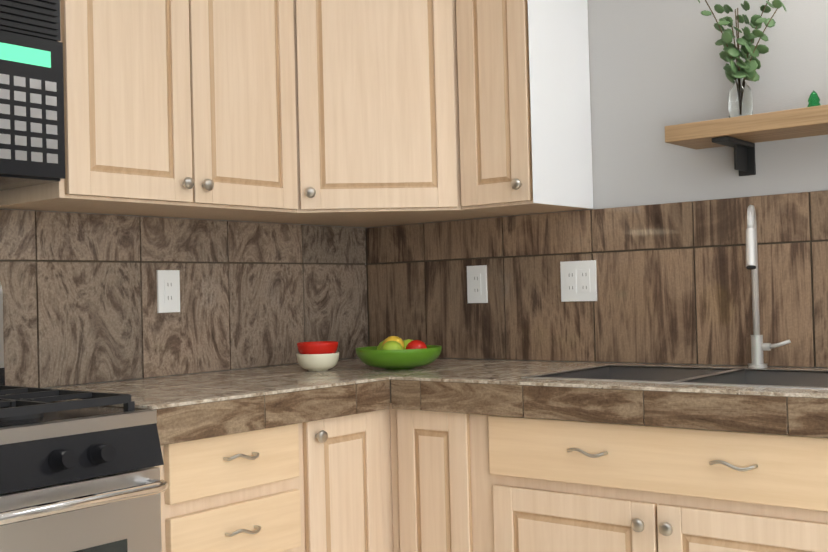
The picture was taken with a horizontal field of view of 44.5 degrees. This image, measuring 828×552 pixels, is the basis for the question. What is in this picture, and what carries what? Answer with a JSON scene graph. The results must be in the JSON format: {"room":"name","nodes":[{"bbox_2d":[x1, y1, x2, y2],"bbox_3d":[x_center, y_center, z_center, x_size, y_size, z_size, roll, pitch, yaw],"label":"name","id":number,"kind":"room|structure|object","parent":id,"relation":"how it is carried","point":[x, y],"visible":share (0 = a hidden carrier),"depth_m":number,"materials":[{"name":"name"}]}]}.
{"room":"kitchen","nodes":[
{"label":"kitchen","id":0,"kind":"room"},
{"bbox_2d":[10,209,365,387],"bbox_3d":[-2.064,-0.099,1.325,0.139,2.620,6.140,-2,-1,39],"label":"wall","id":1,"kind":"structure","parent":0,"point":[184,218],"depth_m":2.90,"materials":[{"name":"grey paint"}]},
{"bbox_2d":[0,0,65,190],"bbox_3d":[-1.136,-0.415,2.023,0.439,0.434,0.745,-2,-1,39],"label":"microwave","id":2,"kind":"object","parent":1,"relation":"attached to","point":[32,140],"visible":1,"depth_m":2.14,"materials":[{"name":"black metal"}]},
{"bbox_2d":[0,0,323,222],"bbox_3d":[-0.662,-0.628,2.673,0.373,0.911,0.782,-2,-1,39],"label":"upper cabinet","id":3,"kind":"object","parent":1,"relation":"attached to","point":[173,108],"depth_m":2.53,"materials":[{"name":"brown wood"}]},
{"bbox_2d":[157,270,179,312],"bbox_3d":[-0.696,0.043,2.873,0.008,0.120,0.075,-2,-1,39],"label":"electrical outlet","id":4,"kind":"object","parent":1,"relation":"attached to","point":[168,291],"visible":1,"depth_m":2.87,"materials":[{"name":"white plastic"}]},
{"bbox_2d":[0,209,367,388],"bbox_3d":[-1.092,0.060,2.403,0.003,0.449,2.938,-2,-1,39],"label":"backsplash","id":5,"kind":"structure","parent":1,"relation":"attached to","point":[79,290],"depth_m":2.87,"materials":[{"name":"brown tile"}]},
{"bbox_2d":[280,0,500,227],"bbox_3d":[-0.127,-0.635,3.064,0.715,0.911,0.713,-2,-1,39],"label":"upper cabinet","id":6,"kind":"object","parent":1,"relation":"attached to","point":[362,113],"depth_m":2.88,"materials":[{"name":"brown wood"}]},
{"bbox_2d":[366,0,827,367],"bbox_3d":[0.926,0.017,2.767,2.690,2.285,0.139,-2,-1,39],"label":"wall","id":7,"kind":"structure","parent":0,"point":[656,67],"depth_m":2.81,"materials":[{"name":"grey paint"}]},
{"bbox_2d":[467,265,487,302],"bbox_3d":[0.201,0.027,3.240,0.075,0.120,0.008,-2,-1,39],"label":"electrical outlet","id":8,"kind":"object","parent":7,"relation":"attached to","point":[477,292],"visible":1,"depth_m":3.24,"materials":[{"name":"white plastic"}]},
{"bbox_2d":[464,0,592,215],"bbox_3d":[0.287,-0.648,2.948,0.295,0.911,0.374,-2,-1,39],"label":"upper cabinet","id":9,"kind":"object","parent":7,"relation":"attached to","point":[526,61],"depth_m":2.83,"materials":[{"name":"brown wood"}]},
{"bbox_2d":[560,260,596,301],"bbox_3d":[0.488,0.015,3.009,0.118,0.120,0.008,-2,-1,39],"label":"electrical outlet","id":10,"kind":"object","parent":7,"relation":"attached to","point":[578,280],"visible":1,"depth_m":3.01,"materials":[{"name":"white plastic"}]},
{"bbox_2d":[364,190,827,365],"bbox_3d":[0.839,0.016,2.743,2.581,0.449,0.003,-2,-1,39],"label":"backsplash","id":11,"kind":"structure","parent":7,"relation":"attached to","point":[664,271],"depth_m":2.96,"materials":[{"name":"brown tile"}]},
{"bbox_2d":[665,105,827,175],"bbox_3d":[1.091,-0.342,2.412,0.965,0.128,0.198,-2,-1,39],"label":"floating shelf","id":12,"kind":"object","parent":7,"relation":"attached to","point":[741,135],"visible":1,"depth_m":2.55,"materials":[{"name":"brown wood"}]},
{"bbox_2d":[697,0,785,117],"bbox_3d":[0.856,-0.569,2.609,0.225,0.342,0.153,-2,-1,39],"label":"vase","id":13,"kind":"object","parent":12,"relation":"on","point":[740,99],"visible":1,"depth_m":2.59,"materials":[{"name":"clear glass"}]},
{"bbox_2d":[807,90,820,106],"bbox_3d":[0.987,-0.431,2.498,0.041,0.056,0.041,-2,-1,39],"label":"glass ornament","id":14,"kind":"object","parent":12,"relation":"on","point":[814,99],"visible":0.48,"depth_m":2.49,"materials":[{"name":"green glass"}]},
{"bbox_3d":[1.520,1.174,1.558,5.340,0.100,11.000,-2,-1,39],"label":"floor","id":15,"kind":"structure","parent":0,"visible":0},
{"bbox_2d":[0,283,167,551],"bbox_3d":[-0.973,0.595,1.919,0.726,1.198,0.762,-2,-1,39],"label":"range","id":16,"kind":"object","parent":15,"relation":"on","point":[82,474],"visible":1,"depth_m":1.90,"materials":[{"name":"silver metal"}]},
{"bbox_2d":[154,414,335,551],"bbox_3d":[-0.614,0.770,2.471,0.616,0.849,0.521,-2,-1,39],"label":"base cabinet","id":17,"kind":"object","parent":15,"relation":"on","point":[270,488],"depth_m":2.30,"materials":[{"name":"brown wood"}]},
{"bbox_2d":[6,358,499,441],"bbox_3d":[-0.345,0.311,2.800,0.622,0.064,1.374,-2,-1,39],"label":"countertop","id":18,"kind":"structure","parent":17,"relation":"on","point":[187,404],"depth_m":2.45,"materials":[{"name":"brown stone"}]},
{"bbox_2d":[296,341,338,370],"bbox_3d":[-0.278,0.232,2.930,0.124,0.081,0.124,-2,-1,39],"label":"stacked bowls","id":19,"kind":"object","parent":18,"relation":"on","point":[318,356],"visible":1,"depth_m":2.88,"materials":[{"name":"beige ceramic"}]},
{"bbox_2d":[356,336,441,368],"bbox_3d":[-0.044,0.220,2.934,0.248,0.093,0.248,-2,-1,39],"label":"fruit bowl","id":20,"kind":"object","parent":18,"relation":"on","point":[393,352],"visible":1,"depth_m":2.85,"materials":[{"name":"green ceramic"},{"name":"fruit"}]},
{"bbox_2d":[332,406,391,551],"bbox_3d":[-0.406,0.769,2.729,0.616,0.849,0.283,-2,-1,39],"label":"base cabinet","id":21,"kind":"object","parent":15,"relation":"on","point":[363,481],"depth_m":2.59,"materials":[{"name":"brown wood"}]},
{"bbox_2d":[392,406,827,551],"bbox_3d":[0.608,0.740,2.538,1.238,0.849,0.616,-2,-1,39],"label":"base cabinet","id":22,"kind":"object","parent":15,"relation":"on","point":[488,440],"depth_m":2.29,"materials":[{"name":"brown wood"}]},
{"bbox_2d":[392,362,827,433],"bbox_3d":[0.897,0.270,2.281,1.956,0.064,0.622,-2,-1,39],"label":"countertop","id":23,"kind":"structure","parent":22,"relation":"on","point":[477,387],"depth_m":2.26,"materials":[{"name":"brown stone"}]},
{"bbox_2d":[516,362,827,389],"bbox_3d":[0.713,0.338,2.432,0.790,0.202,0.440,-2,-1,39],"label":"sink","id":24,"kind":"object","parent":23,"relation":"in","point":[665,373],"depth_m":2.56,"materials":[{"name":"grey metal"}]},
{"bbox_2d":[728,202,791,365],"bbox_3d":[0.868,0.028,2.558,0.110,0.417,0.181,-2,-1,39],"label":"faucet","id":25,"kind":"object","parent":23,"relation":"on","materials":[{"name":"silver metal"}]}
]}

